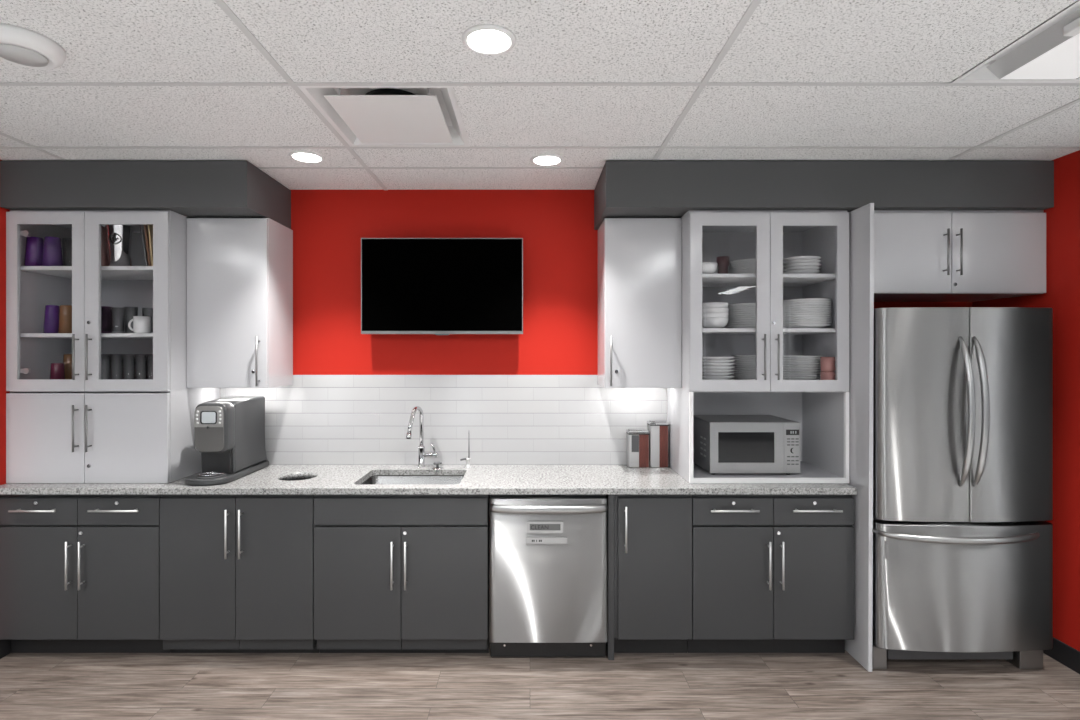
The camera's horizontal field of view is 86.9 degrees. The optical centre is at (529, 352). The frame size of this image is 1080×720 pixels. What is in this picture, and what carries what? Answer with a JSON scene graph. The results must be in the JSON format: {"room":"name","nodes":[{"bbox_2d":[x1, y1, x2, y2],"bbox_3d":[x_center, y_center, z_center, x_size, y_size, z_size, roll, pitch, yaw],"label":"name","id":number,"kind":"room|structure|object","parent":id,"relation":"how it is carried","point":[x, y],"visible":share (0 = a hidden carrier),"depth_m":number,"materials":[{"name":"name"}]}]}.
{"room":"office break room","nodes":[
{"label":"office break room","id":0,"kind":"room"},
{"bbox_2d":[0,160,9,484],"bbox_3d":[-2.847,0.235,3.216,0.100,2.750,0.692,0,0,0],"label":"wall","id":1,"kind":"structure","parent":0,"point":[3,211],"depth_m":3.03,"materials":[{"name":"red paint"}]},
{"bbox_2d":[0,640,10,658],"bbox_3d":[-2.791,1.560,2.964,0.012,0.100,0.188,0,0,0],"label":"baseboard","id":2,"kind":"structure","parent":1,"relation":"attached to","point":[5,645],"depth_m":3.02,"materials":[{"name":"black rubber"}]},
{"bbox_2d":[0,0,1079,189],"bbox_3d":[0.000,-1.029,-0.319,11.200,0.024,7.762,0,0,0],"label":"ceiling","id":3,"kind":"structure","parent":0,"point":[589,84],"depth_m":2.16,"materials":[{"name":"tile"}]},
{"bbox_2d":[0,23,65,69],"bbox_3d":[-1.670,-0.995,1.870,0.230,0.050,0.230,0,0,0],"label":"smoke detector","id":4,"kind":"object","parent":3,"relation":"attached to","point":[20,46],"visible":1,"depth_m":1.84,"materials":[{"name":"white plastic"}]},
{"bbox_2d":[0,161,290,228],"bbox_3d":[-2.145,-0.892,3.285,1.304,0.245,0.555,0,0,0],"label":"bulkhead","id":5,"kind":"object","parent":3,"relation":"attached to","point":[191,189],"visible":0.83,"depth_m":3.01,"materials":[{"name":"grey paint"}]},
{"bbox_2d":[289,150,324,162],"bbox_3d":[-1.157,-1.016,2.959,0.176,0.008,0.176,0,0,0],"label":"recessed light","id":6,"kind":"object","parent":3,"relation":"in","point":[299,155],"visible":1,"depth_m":2.94,"materials":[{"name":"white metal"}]},
{"bbox_2d":[298,86,469,146],"bbox_3d":[-0.593,-1.056,2.492,0.591,0.094,0.646,0,0,0],"label":"ceiling vent","id":7,"kind":"object","parent":3,"relation":"in","point":[363,116],"visible":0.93,"depth_m":2.43,"materials":[{"name":"white metal"}]},
{"bbox_2d":[462,24,515,54],"bbox_3d":[-0.134,-1.016,1.856,0.176,0.008,0.176,0,0,0],"label":"recessed light","id":8,"kind":"object","parent":3,"relation":"in","point":[487,39],"visible":1,"depth_m":1.84,"materials":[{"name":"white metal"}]},
{"bbox_2d":[530,154,563,165],"bbox_3d":[0.090,-1.016,3.005,0.176,0.008,0.176,0,0,0],"label":"recessed light","id":9,"kind":"object","parent":3,"relation":"in","point":[540,159],"visible":1,"depth_m":2.99,"materials":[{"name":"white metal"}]},
{"bbox_2d":[594,161,1053,229],"bbox_3d":[1.583,-0.892,3.285,2.364,0.245,0.555,0,0,0],"label":"bulkhead","id":10,"kind":"object","parent":3,"relation":"attached to","point":[623,189],"visible":0.79,"depth_m":3.01,"materials":[{"name":"grey paint"}]},
{"bbox_2d":[952,0,1079,82],"bbox_3d":[1.893,-1.054,1.542,0.609,0.090,1.215,0,0,0],"label":"ceiling light","id":11,"kind":"object","parent":3,"relation":"attached to","point":[1049,52],"depth_m":2.00,"materials":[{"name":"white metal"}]},
{"bbox_2d":[1001,34,1079,78],"bbox_3d":[1.893,-1.023,1.542,0.278,0.004,1.167,0,0,0],"label":"light panel","id":12,"kind":"object","parent":11,"relation":"in","point":[1060,59],"depth_m":2.02,"materials":[{"name":"white plastic"}]},
{"bbox_2d":[0,643,1079,719],"bbox_3d":[0.000,1.635,2.631,11.200,0.050,1.862,0,0,0],"label":"floor","id":13,"kind":"structure","parent":0,"point":[33,686],"depth_m":2.73,"materials":[{"name":"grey wood"}]},
{"bbox_2d":[0,495,170,652],"bbox_3d":[-2.364,1.171,3.240,0.861,0.879,0.621,0,0,0],"label":"base cabinet","id":14,"kind":"object","parent":13,"relation":"on","point":[79,573],"visible":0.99,"depth_m":2.97,"materials":[{"name":"grey laminate"}]},
{"bbox_2d":[0,465,856,494],"bbox_3d":[-0.555,0.714,3.250,4.482,0.033,0.624,0,0,0],"label":"countertop","id":15,"kind":"structure","parent":14,"relation":"on","point":[325,479],"depth_m":3.04,"materials":[{"name":"stone"}]},
{"bbox_2d":[6,210,219,482],"bbox_3d":[-2.368,-0.035,3.282,0.870,1.463,0.557,0,0,0],"label":"cabinet","id":16,"kind":"object","parent":15,"relation":"on","point":[90,426],"visible":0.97,"depth_m":3.04,"materials":[{"name":"grey laminate"}]},
{"bbox_2d":[24,236,43,265],"bbox_3d":[-2.736,-0.555,3.150,0.094,0.165,0.094,0,0,0],"label":"tumbler","id":17,"kind":"object","parent":16,"relation":"on","point":[34,245],"visible":0.8,"depth_m":3.12,"materials":[{"name":"purple plastic"}]},
{"bbox_2d":[43,305,59,332],"bbox_3d":[-2.639,-0.185,3.150,0.080,0.155,0.080,0,0,0],"label":"tumbler","id":18,"kind":"object","parent":16,"relation":"on","point":[51,316],"visible":0.73,"depth_m":3.12,"materials":[{"name":"purple plastic"}]},
{"bbox_2d":[42,236,62,265],"bbox_3d":[-2.638,-0.555,3.150,0.094,0.165,0.094,0,0,0],"label":"tumbler","id":19,"kind":"object","parent":16,"relation":"on","point":[52,246],"visible":0.81,"depth_m":3.12,"materials":[{"name":"purple plastic"}]},
{"bbox_2d":[50,363,64,378],"bbox_3d":[-2.628,0.123,3.170,0.072,0.135,0.072,0,0,0],"label":"tumbler","id":20,"kind":"object","parent":16,"relation":"in","point":[57,370],"visible":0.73,"depth_m":3.15,"materials":[{"name":"pink plastic"}]},
{"bbox_2d":[58,305,71,332],"bbox_3d":[-2.559,-0.185,3.150,0.078,0.155,0.078,0,0,0],"label":"tumbler","id":21,"kind":"object","parent":16,"relation":"on","point":[65,311],"visible":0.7,"depth_m":3.12,"materials":[{"name":"brown plastic"}]},
{"bbox_2d":[63,354,71,378],"bbox_3d":[-2.627,0.099,3.255,0.076,0.185,0.076,0,0,0],"label":"tumbler","id":22,"kind":"object","parent":16,"relation":"in","point":[67,358],"visible":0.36,"depth_m":3.23,"materials":[{"name":"brown plastic"}]},
{"bbox_2d":[20,333,152,338],"bbox_3d":[-2.368,-0.097,3.313,0.832,0.020,0.437,0,0,0],"label":"shelf","id":23,"kind":"object","parent":16,"relation":"attached to","point":[22,335],"depth_m":3.09,"materials":[{"name":"white plastic"}]},
{"bbox_2d":[20,266,152,279],"bbox_3d":[-2.368,-0.462,3.313,0.832,0.020,0.437,0,0,0],"label":"shelf","id":24,"kind":"object","parent":16,"relation":"attached to","point":[49,272],"depth_m":3.20,"materials":[{"name":"white plastic"}]},
{"bbox_2d":[101,306,112,332],"bbox_3d":[-2.361,-0.183,3.170,0.066,0.150,0.066,0,0,0],"label":"drinking glass","id":25,"kind":"object","parent":16,"relation":"on","point":[106,320],"visible":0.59,"depth_m":3.15,"materials":[{"name":"purple glass"}]},
{"bbox_2d":[101,226,131,265],"bbox_3d":[-2.374,-0.590,3.250,0.038,0.234,0.260,0,0,0],"label":"serving tray","id":26,"kind":"object","parent":16,"relation":"on","point":[104,262],"visible":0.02,"depth_m":3.17,"materials":[{"name":"red wood"}]},
{"bbox_2d":[105,225,132,265],"bbox_3d":[-2.300,-0.592,3.189,0.128,0.238,0.129,0,0,0],"label":"pitcher","id":27,"kind":"object","parent":16,"relation":"on","point":[118,237],"visible":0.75,"depth_m":3.15,"materials":[{"name":"silver metal"}]},
{"bbox_2d":[128,316,150,332],"bbox_3d":[-2.141,-0.154,3.135,0.103,0.092,0.080,0,0,27],"label":"mug","id":28,"kind":"object","parent":16,"relation":"on","point":[141,324],"visible":0.92,"depth_m":3.10,"materials":[{"name":"white ceramic"}]},
{"bbox_2d":[140,225,147,265],"bbox_3d":[-2.118,-0.590,3.250,0.043,0.233,0.260,0,0,0],"label":"book","id":29,"kind":"object","parent":16,"relation":"on","point":[142,231],"visible":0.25,"depth_m":3.12,"materials":[{"name":"paper"}]},
{"bbox_2d":[144,225,150,265],"bbox_3d":[-2.098,-0.591,3.250,0.036,0.234,0.260,0,0,0],"label":"serving tray","id":30,"kind":"object","parent":16,"relation":"on","point":[145,226],"visible":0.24,"depth_m":3.12,"materials":[{"name":"orange metal"}]},
{"bbox_2d":[148,225,152,265],"bbox_3d":[-2.079,-0.591,3.250,0.029,0.234,0.260,0,0,0],"label":"serving tray","id":31,"kind":"object","parent":16,"relation":"on","point":[150,227],"visible":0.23,"depth_m":3.12,"materials":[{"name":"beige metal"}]},
{"bbox_2d":[184,396,268,485],"bbox_3d":[-1.726,0.478,3.245,0.239,0.435,0.540,0,0,0],"label":"coffee machine","id":32,"kind":"object","parent":15,"relation":"on","point":[229,432],"visible":1,"depth_m":3.10,"materials":[{"name":"grey plastic"}]},
{"bbox_2d":[195,472,225,478],"bbox_3d":[-1.715,0.650,3.065,0.148,0.020,0.148,0,0,0],"label":"drip tray","id":33,"kind":"object","parent":32,"relation":"on","point":[204,475],"depth_m":3.03,"materials":[{"name":"silver metal"}]},
{"bbox_2d":[361,475,463,483],"bbox_3d":[-0.658,0.821,3.213,0.608,0.179,0.423,0,0,0],"label":"sink","id":34,"kind":"object","parent":15,"relation":"in","point":[376,479],"visible":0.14,"depth_m":3.40,"materials":[{"name":"silver metal"}]},
{"bbox_2d":[406,406,437,467],"bbox_3d":[-0.670,0.508,3.435,0.108,0.377,0.232,0,0,43],"label":"faucet","id":35,"kind":"object","parent":15,"relation":"on","point":[422,454],"visible":1,"depth_m":3.47,"materials":[{"name":"silver metal"}]},
{"bbox_2d":[626,429,649,467],"bbox_3d":[0.662,0.583,3.502,0.130,0.228,0.095,0,0,0],"label":"canister","id":36,"kind":"object","parent":15,"relation":"on","point":[637,439],"visible":1,"depth_m":3.46,"materials":[{"name":"silver metal"}]},
{"bbox_2d":[647,420,668,467],"bbox_3d":[0.786,0.556,3.502,0.116,0.282,0.095,0,0,0],"label":"canister","id":37,"kind":"object","parent":15,"relation":"on","point":[658,436],"visible":0.95,"depth_m":3.46,"materials":[{"name":"silver metal"}]},
{"bbox_2d":[667,210,848,482],"bbox_3d":[1.280,-0.035,3.282,0.852,1.463,0.557,0,0,0],"label":"cabinet","id":38,"kind":"object","parent":15,"relation":"on","point":[821,407],"visible":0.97,"depth_m":3.14,"materials":[{"name":"grey laminate"}]},
{"bbox_2d":[702,262,717,273],"bbox_3d":[0.962,-0.463,3.170,0.156,0.062,0.156,0,0,0],"label":"bowl","id":39,"kind":"object","parent":38,"relation":"on","point":[707,267],"visible":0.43,"depth_m":3.10,"materials":[{"name":"white ceramic"}]},
{"bbox_2d":[702,317,728,327],"bbox_3d":[1.033,-0.166,3.201,0.156,0.062,0.156,0,0,0],"label":"bowl","id":40,"kind":"object","parent":38,"relation":"on","point":[707,322],"visible":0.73,"depth_m":3.14,"materials":[{"name":"white ceramic"}]},
{"bbox_2d":[702,312,728,317],"bbox_3d":[1.034,-0.193,3.199,0.156,0.062,0.156,0,0,0],"label":"bowl","id":41,"kind":"object","parent":40,"relation":"on","point":[707,314],"visible":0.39,"depth_m":3.13,"materials":[{"name":"white ceramic"}]},
{"bbox_2d":[702,307,728,312],"bbox_3d":[1.034,-0.220,3.199,0.156,0.062,0.156,0,0,0],"label":"bowl","id":42,"kind":"object","parent":41,"relation":"on","point":[709,309],"visible":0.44,"depth_m":3.13,"materials":[{"name":"white ceramic"}]},
{"bbox_2d":[702,302,728,307],"bbox_3d":[1.033,-0.247,3.201,0.156,0.062,0.156,0,0,0],"label":"bowl","id":43,"kind":"object","parent":42,"relation":"on","point":[711,304],"visible":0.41,"depth_m":3.13,"materials":[{"name":"white ceramic"}]},
{"bbox_2d":[716,256,729,273],"bbox_3d":[1.107,-0.491,3.270,0.072,0.118,0.072,0,0,0],"label":"plastic cup","id":44,"kind":"object","parent":38,"relation":"on","point":[723,262],"visible":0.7,"depth_m":3.24,"materials":[{"name":"red plastic"}]},
{"bbox_2d":[725,325,755,327],"bbox_3d":[1.284,-0.147,3.359,0.264,0.024,0.264,0,0,0],"label":"dinner plate","id":45,"kind":"object","parent":38,"relation":"on","point":[733,326],"visible":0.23,"depth_m":3.27,"materials":[{"name":"white ceramic"}]},
{"bbox_2d":[693,415,799,474],"bbox_3d":[1.230,0.525,3.304,0.496,0.290,0.391,0,0,0],"label":"microwave","id":46,"kind":"object","parent":38,"relation":"in","point":[721,443],"visible":0.96,"depth_m":3.12,"materials":[{"name":"grey metal"}]},
{"bbox_2d":[702,328,835,334],"bbox_3d":[1.280,-0.124,3.313,0.814,0.020,0.437,0,0,0],"label":"shelf","id":47,"kind":"object","parent":38,"relation":"attached to","point":[705,331],"depth_m":3.09,"materials":[{"name":"white plastic"}]},
{"bbox_2d":[702,274,835,286],"bbox_3d":[1.280,-0.421,3.313,0.814,0.020,0.437,0,0,0],"label":"shelf","id":48,"kind":"object","parent":38,"relation":"attached to","point":[708,280],"depth_m":3.23,"materials":[{"name":"white plastic"}]},
{"bbox_2d":[783,270,820,273],"bbox_3d":[1.535,-0.444,3.221,0.196,0.025,0.196,0,0,0],"label":"plate","id":49,"kind":"object","parent":38,"relation":"on","point":[794,271],"visible":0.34,"depth_m":3.15,"materials":[{"name":"white ceramic"}]},
{"bbox_2d":[783,266,820,271],"bbox_3d":[1.537,-0.463,3.221,0.196,0.025,0.196,0,0,0],"label":"plate","id":50,"kind":"object","parent":49,"relation":"on","point":[802,267],"visible":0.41,"depth_m":3.15,"materials":[{"name":"white ceramic"}]},
{"bbox_2d":[783,263,821,267],"bbox_3d":[1.538,-0.482,3.219,0.196,0.025,0.196,0,0,0],"label":"plate","id":51,"kind":"object","parent":50,"relation":"on","point":[796,264],"visible":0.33,"depth_m":3.15,"materials":[{"name":"white ceramic"}]},
{"bbox_2d":[783,259,820,264],"bbox_3d":[1.536,-0.501,3.220,0.196,0.025,0.196,0,0,0],"label":"plate","id":52,"kind":"object","parent":51,"relation":"on","point":[803,260],"visible":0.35,"depth_m":3.15,"materials":[{"name":"white ceramic"}]},
{"bbox_2d":[783,256,820,261],"bbox_3d":[1.535,-0.520,3.220,0.196,0.025,0.196,0,0,0],"label":"plate","id":53,"kind":"object","parent":52,"relation":"on","point":[797,257],"visible":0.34,"depth_m":3.15,"materials":[{"name":"white ceramic"}]},
{"bbox_2d":[783,324,831,327],"bbox_3d":[1.552,-0.147,3.214,0.264,0.024,0.264,0,0,0],"label":"dinner plate","id":54,"kind":"object","parent":38,"relation":"on","point":[786,325],"visible":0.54,"depth_m":3.13,"materials":[{"name":"white ceramic"}]},
{"bbox_2d":[783,321,831,324],"bbox_3d":[1.552,-0.159,3.214,0.264,0.024,0.264,0,0,0],"label":"dinner plate","id":55,"kind":"object","parent":54,"relation":"on","point":[804,322],"visible":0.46,"depth_m":3.11,"materials":[{"name":"white ceramic"}]},
{"bbox_2d":[783,319,831,322],"bbox_3d":[1.552,-0.172,3.215,0.264,0.024,0.264,0,0,0],"label":"dinner plate","id":56,"kind":"object","parent":55,"relation":"on","point":[796,320],"visible":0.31,"depth_m":3.11,"materials":[{"name":"white ceramic"}]},
{"bbox_2d":[783,317,830,319],"bbox_3d":[1.551,-0.184,3.215,0.264,0.024,0.264,0,0,0],"label":"dinner plate","id":57,"kind":"object","parent":56,"relation":"on","point":[790,318],"visible":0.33,"depth_m":3.11,"materials":[{"name":"white ceramic"}]},
{"bbox_2d":[783,314,830,317],"bbox_3d":[1.551,-0.197,3.215,0.264,0.024,0.264,0,0,0],"label":"dinner plate","id":58,"kind":"object","parent":57,"relation":"on","point":[809,315],"visible":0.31,"depth_m":3.11,"materials":[{"name":"white ceramic"}]},
{"bbox_2d":[783,312,831,315],"bbox_3d":[1.551,-0.209,3.214,0.264,0.024,0.264,0,0,0],"label":"dinner plate","id":59,"kind":"object","parent":58,"relation":"on","point":[799,313],"visible":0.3,"depth_m":3.11,"materials":[{"name":"white ceramic"}]},
{"bbox_2d":[783,310,830,313],"bbox_3d":[1.552,-0.222,3.216,0.264,0.024,0.264,0,0,0],"label":"dinner plate","id":60,"kind":"object","parent":59,"relation":"on","point":[794,311],"visible":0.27,"depth_m":3.11,"materials":[{"name":"white ceramic"}]},
{"bbox_2d":[783,307,830,310],"bbox_3d":[1.551,-0.234,3.214,0.264,0.024,0.264,0,0,0],"label":"dinner plate","id":61,"kind":"object","parent":60,"relation":"on","point":[815,308],"visible":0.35,"depth_m":3.11,"materials":[{"name":"white ceramic"}]},
{"bbox_2d":[783,305,831,308],"bbox_3d":[1.552,-0.247,3.216,0.264,0.024,0.264,0,0,0],"label":"dinner plate","id":62,"kind":"object","parent":61,"relation":"on","point":[803,306],"visible":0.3,"depth_m":3.11,"materials":[{"name":"white ceramic"}]},
{"bbox_2d":[783,303,831,306],"bbox_3d":[1.552,-0.259,3.215,0.264,0.024,0.264,0,0,0],"label":"dinner plate","id":63,"kind":"object","parent":62,"relation":"on","point":[796,304],"visible":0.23,"depth_m":3.11,"materials":[{"name":"white ceramic"}]},
{"bbox_2d":[783,301,831,304],"bbox_3d":[1.553,-0.272,3.214,0.264,0.024,0.264,0,0,0],"label":"dinner plate","id":64,"kind":"object","parent":63,"relation":"on","point":[793,302],"visible":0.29,"depth_m":3.11,"materials":[{"name":"white ceramic"}]},
{"bbox_2d":[783,298,831,302],"bbox_3d":[1.553,-0.284,3.214,0.264,0.024,0.264,0,0,0],"label":"dinner plate","id":65,"kind":"object","parent":64,"relation":"on","point":[805,299],"visible":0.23,"depth_m":3.11,"materials":[{"name":"white ceramic"}]},
{"bbox_2d":[820,372,835,379],"bbox_3d":[1.636,0.145,3.122,0.075,0.082,0.088,0,0,0],"label":"mug","id":66,"kind":"object","parent":38,"relation":"on","point":[823,375],"visible":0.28,"depth_m":3.10,"materials":[{"name":"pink ceramic"}]},
{"bbox_2d":[820,357,835,371],"bbox_3d":[1.636,0.063,3.122,0.075,0.082,0.088,0,0,0],"label":"mug","id":67,"kind":"object","parent":66,"relation":"on","point":[827,364],"visible":0.8,"depth_m":3.10,"materials":[{"name":"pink ceramic"}]},
{"bbox_3d":[1.046,0.174,3.199,0.196,0.025,0.196,0,0,0],"label":"plate","id":68,"kind":"object","parent":38,"relation":"in","visible":0},
{"bbox_2d":[702,378,734,379],"bbox_3d":[1.046,0.156,3.201,0.196,0.025,0.196,0,0,0],"label":"plate","id":69,"kind":"object","parent":68,"relation":"on","point":[702,378],"visible":0.18,"depth_m":3.12,"materials":[{"name":"white ceramic"}]},
{"bbox_2d":[702,375,734,378],"bbox_3d":[1.046,0.139,3.199,0.196,0.025,0.196,0,0,0],"label":"plate","id":70,"kind":"object","parent":69,"relation":"on","point":[703,376],"visible":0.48,"depth_m":3.13,"materials":[{"name":"white ceramic"}]},
{"bbox_2d":[702,372,733,375],"bbox_3d":[1.047,0.121,3.201,0.196,0.025,0.196,0,0,0],"label":"plate","id":71,"kind":"object","parent":70,"relation":"on","point":[703,373],"visible":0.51,"depth_m":3.13,"materials":[{"name":"white ceramic"}]},
{"bbox_2d":[702,369,734,372],"bbox_3d":[1.046,0.104,3.200,0.196,0.025,0.196,0,0,0],"label":"plate","id":72,"kind":"object","parent":71,"relation":"on","point":[703,370],"visible":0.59,"depth_m":3.13,"materials":[{"name":"white ceramic"}]},
{"bbox_2d":[702,366,734,369],"bbox_3d":[1.047,0.086,3.201,0.196,0.025,0.196,0,0,0],"label":"plate","id":73,"kind":"object","parent":72,"relation":"on","point":[703,367],"visible":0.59,"depth_m":3.13,"materials":[{"name":"white ceramic"}]},
{"bbox_2d":[702,363,734,366],"bbox_3d":[1.048,0.069,3.201,0.196,0.025,0.196,0,0,0],"label":"plate","id":74,"kind":"object","parent":73,"relation":"on","point":[703,364],"visible":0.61,"depth_m":3.13,"materials":[{"name":"white ceramic"}]},
{"bbox_2d":[702,360,734,362],"bbox_3d":[1.046,0.051,3.200,0.196,0.025,0.196,0,0,0],"label":"plate","id":75,"kind":"object","parent":74,"relation":"on","point":[703,361],"visible":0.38,"depth_m":3.12,"materials":[{"name":"white ceramic"}]},
{"bbox_2d":[702,357,734,359],"bbox_3d":[1.047,0.034,3.201,0.196,0.025,0.196,0,0,0],"label":"plate","id":76,"kind":"object","parent":75,"relation":"on","point":[703,358],"visible":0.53,"depth_m":3.13,"materials":[{"name":"white ceramic"}]},
{"bbox_3d":[1.566,0.175,3.299,0.230,0.023,0.230,0,0,0],"label":"plate","id":77,"kind":"object","parent":38,"relation":"in","visible":0},
{"bbox_3d":[1.566,0.161,3.299,0.230,0.023,0.230,0,0,0],"label":"plate","id":78,"kind":"object","parent":77,"relation":"on","visible":0},
{"bbox_2d":[783,376,819,379],"bbox_3d":[1.567,0.148,3.299,0.230,0.023,0.230,0,0,0],"label":"plate","id":79,"kind":"object","parent":78,"relation":"on","point":[784,377],"visible":0.47,"depth_m":3.21,"materials":[{"name":"white ceramic"}]},
{"bbox_2d":[783,374,819,376],"bbox_3d":[1.565,0.134,3.299,0.230,0.023,0.230,0,0,0],"label":"plate","id":80,"kind":"object","parent":79,"relation":"on","point":[785,375],"visible":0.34,"depth_m":3.21,"materials":[{"name":"white ceramic"}]},
{"bbox_2d":[783,372,819,374],"bbox_3d":[1.566,0.121,3.300,0.230,0.023,0.230,0,0,0],"label":"plate","id":81,"kind":"object","parent":80,"relation":"on","point":[786,373],"visible":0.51,"depth_m":3.22,"materials":[{"name":"white ceramic"}]},
{"bbox_2d":[783,369,820,372],"bbox_3d":[1.566,0.107,3.301,0.230,0.023,0.230,0,0,0],"label":"plate","id":82,"kind":"object","parent":81,"relation":"on","point":[784,370],"visible":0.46,"depth_m":3.22,"materials":[{"name":"white ceramic"}]},
{"bbox_2d":[783,367,819,369],"bbox_3d":[1.567,0.094,3.299,0.230,0.023,0.230,0,0,0],"label":"plate","id":83,"kind":"object","parent":82,"relation":"on","point":[785,368],"visible":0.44,"depth_m":3.21,"materials":[{"name":"white ceramic"}]},
{"bbox_2d":[783,365,819,367],"bbox_3d":[1.566,0.080,3.300,0.230,0.023,0.230,0,0,0],"label":"plate","id":84,"kind":"object","parent":83,"relation":"on","point":[789,366],"visible":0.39,"depth_m":3.21,"materials":[{"name":"white ceramic"}]},
{"bbox_2d":[783,362,819,364],"bbox_3d":[1.567,0.067,3.299,0.230,0.023,0.230,0,0,0],"label":"plate","id":85,"kind":"object","parent":84,"relation":"on","point":[784,363],"visible":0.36,"depth_m":3.21,"materials":[{"name":"white ceramic"}]},
{"bbox_2d":[783,360,819,362],"bbox_3d":[1.568,0.053,3.301,0.230,0.023,0.230,0,0,0],"label":"plate","id":86,"kind":"object","parent":85,"relation":"on","point":[785,361],"visible":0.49,"depth_m":3.21,"materials":[{"name":"white ceramic"}]},
{"bbox_2d":[783,358,819,359],"bbox_3d":[1.567,0.040,3.300,0.230,0.023,0.230,0,0,0],"label":"plate","id":87,"kind":"object","parent":86,"relation":"on","point":[783,358],"visible":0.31,"depth_m":3.21,"materials":[{"name":"white ceramic"}]},
{"bbox_2d":[783,355,821,357],"bbox_3d":[1.566,0.026,3.299,0.230,0.023,0.230,0,0,0],"label":"plate","id":88,"kind":"object","parent":87,"relation":"on","point":[784,356],"visible":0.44,"depth_m":3.22,"materials":[{"name":"white ceramic"}]},
{"bbox_2d":[160,478,319,652],"bbox_3d":[-1.536,1.170,3.240,0.811,0.880,0.621,0,0,0],"label":"base cabinet","id":89,"kind":"object","parent":13,"relation":"on","point":[237,571],"visible":0.87,"depth_m":2.97,"materials":[{"name":"grey laminate"}]},
{"bbox_2d":[314,495,490,652],"bbox_3d":[-0.674,1.171,3.240,0.907,0.879,0.621,0,0,0],"label":"base cabinet","id":90,"kind":"object","parent":13,"relation":"on","point":[393,573],"visible":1,"depth_m":2.97,"materials":[{"name":"grey laminate"}]},
{"bbox_2d":[489,495,607,656],"bbox_3d":[0.095,1.166,3.231,0.615,0.864,0.623,0,0,0],"label":"dishwasher","id":91,"kind":"object","parent":13,"relation":"on","point":[546,600],"visible":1,"depth_m":2.96,"materials":[{"name":"silver metal"}]},
{"bbox_2d":[527,521,562,532],"bbox_3d":[0.078,0.903,2.955,0.188,0.061,0.006,0,0,0],"label":"sign","id":92,"kind":"object","parent":91,"relation":"attached to","point":[532,526],"visible":1,"depth_m":2.95,"materials":[{"name":"grey plastic"}]},
{"bbox_2d":[526,538,566,543],"bbox_3d":[0.086,0.973,2.955,0.214,0.032,0.006,0,0,0],"label":"sign","id":93,"kind":"object","parent":91,"relation":"attached to","point":[528,540],"visible":1,"depth_m":2.95,"materials":[{"name":"grey plastic"}]},
{"bbox_2d":[606,495,613,659],"bbox_3d":[0.425,1.170,3.267,0.031,0.878,0.566,0,0,0],"label":"filler panel","id":94,"kind":"object","parent":13,"relation":"on","point":[610,498],"visible":0.24,"depth_m":2.98,"materials":[{"name":"grey laminate"}]},
{"bbox_2d":[614,495,691,652],"bbox_3d":[0.643,1.171,3.240,0.402,0.879,0.621,0,0,0],"label":"base cabinet","id":95,"kind":"object","parent":13,"relation":"on","point":[653,533],"visible":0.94,"depth_m":2.97,"materials":[{"name":"grey laminate"}]},
{"bbox_2d":[687,495,853,652],"bbox_3d":[1.269,1.171,3.240,0.842,0.879,0.621,0,0,0],"label":"base cabinet","id":96,"kind":"object","parent":13,"relation":"on","point":[771,573],"visible":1,"depth_m":2.97,"materials":[{"name":"grey laminate"}]},
{"bbox_2d":[845,203,873,671],"bbox_3d":[1.724,0.426,3.215,0.030,2.368,0.672,0,0,0],"label":"end panel","id":97,"kind":"object","parent":13,"relation":"on","point":[861,220],"visible":0.42,"depth_m":2.94,"materials":[{"name":"grey laminate"}]},
{"bbox_2d":[872,307,1052,668],"bbox_3d":[2.175,0.692,3.113,0.896,1.836,0.774,0,0,0],"label":"refrigerator","id":98,"kind":"object","parent":13,"relation":"on","point":[963,396],"visible":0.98,"depth_m":2.82,"materials":[{"name":"grey metal"}]},
{"bbox_2d":[291,190,971,374],"bbox_3d":[-0.016,0.235,3.612,5.762,2.750,0.100,0,0,0],"label":"wall","id":99,"kind":"structure","parent":0,"point":[559,336],"depth_m":3.56,"materials":[{"name":"red paint"}]},
{"bbox_2d":[187,218,292,387],"bbox_3d":[-1.704,-0.283,3.357,0.456,0.961,0.389,0,0,0],"label":"upper cabinet","id":100,"kind":"object","parent":99,"relation":"attached to","point":[240,270],"visible":1,"depth_m":3.20,"materials":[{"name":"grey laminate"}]},
{"bbox_2d":[361,238,522,334],"bbox_3d":[-0.531,-0.401,3.499,0.977,0.586,0.125,0,0,0],"label":"television","id":101,"kind":"object","parent":99,"relation":"attached to","point":[437,286],"visible":1,"depth_m":3.44,"materials":[{"name":"black plastic"}]},
{"bbox_2d":[220,375,666,464],"bbox_3d":[-0.539,0.417,3.558,2.786,0.560,0.008,0,0,0],"label":"tile backsplash","id":102,"kind":"structure","parent":99,"relation":"attached to","point":[316,419],"depth_m":3.55,"materials":[{"name":"white tile"}]},
{"bbox_2d":[597,218,681,387],"bbox_3d":[0.636,-0.283,3.357,0.434,0.961,0.389,0,0,0],"label":"upper cabinet","id":103,"kind":"object","parent":99,"relation":"attached to","point":[640,259],"visible":1,"depth_m":3.20,"materials":[{"name":"grey laminate"}]},
{"bbox_2d":[874,210,1045,301],"bbox_3d":[2.253,-0.543,3.282,1.015,0.448,0.557,0,0,0],"label":"upper cabinet","id":104,"kind":"object","parent":99,"relation":"attached to","point":[920,255],"visible":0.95,"depth_m":3.04,"materials":[{"name":"grey laminate"}]},
{"bbox_2d":[972,150,1079,650],"bbox_3d":[2.815,0.235,3.201,0.100,2.750,0.722,0,0,0],"label":"wall","id":105,"kind":"structure","parent":0,"point":[1062,294],"depth_m":2.95,"materials":[{"name":"red paint"}]},
{"bbox_2d":[1043,637,1079,673],"bbox_3d":[2.759,1.555,3.026,0.012,0.110,1.072,0,0,0],"label":"baseboard","id":106,"kind":"structure","parent":105,"relation":"attached to","point":[1061,652],"depth_m":2.93,"materials":[{"name":"black rubber"}]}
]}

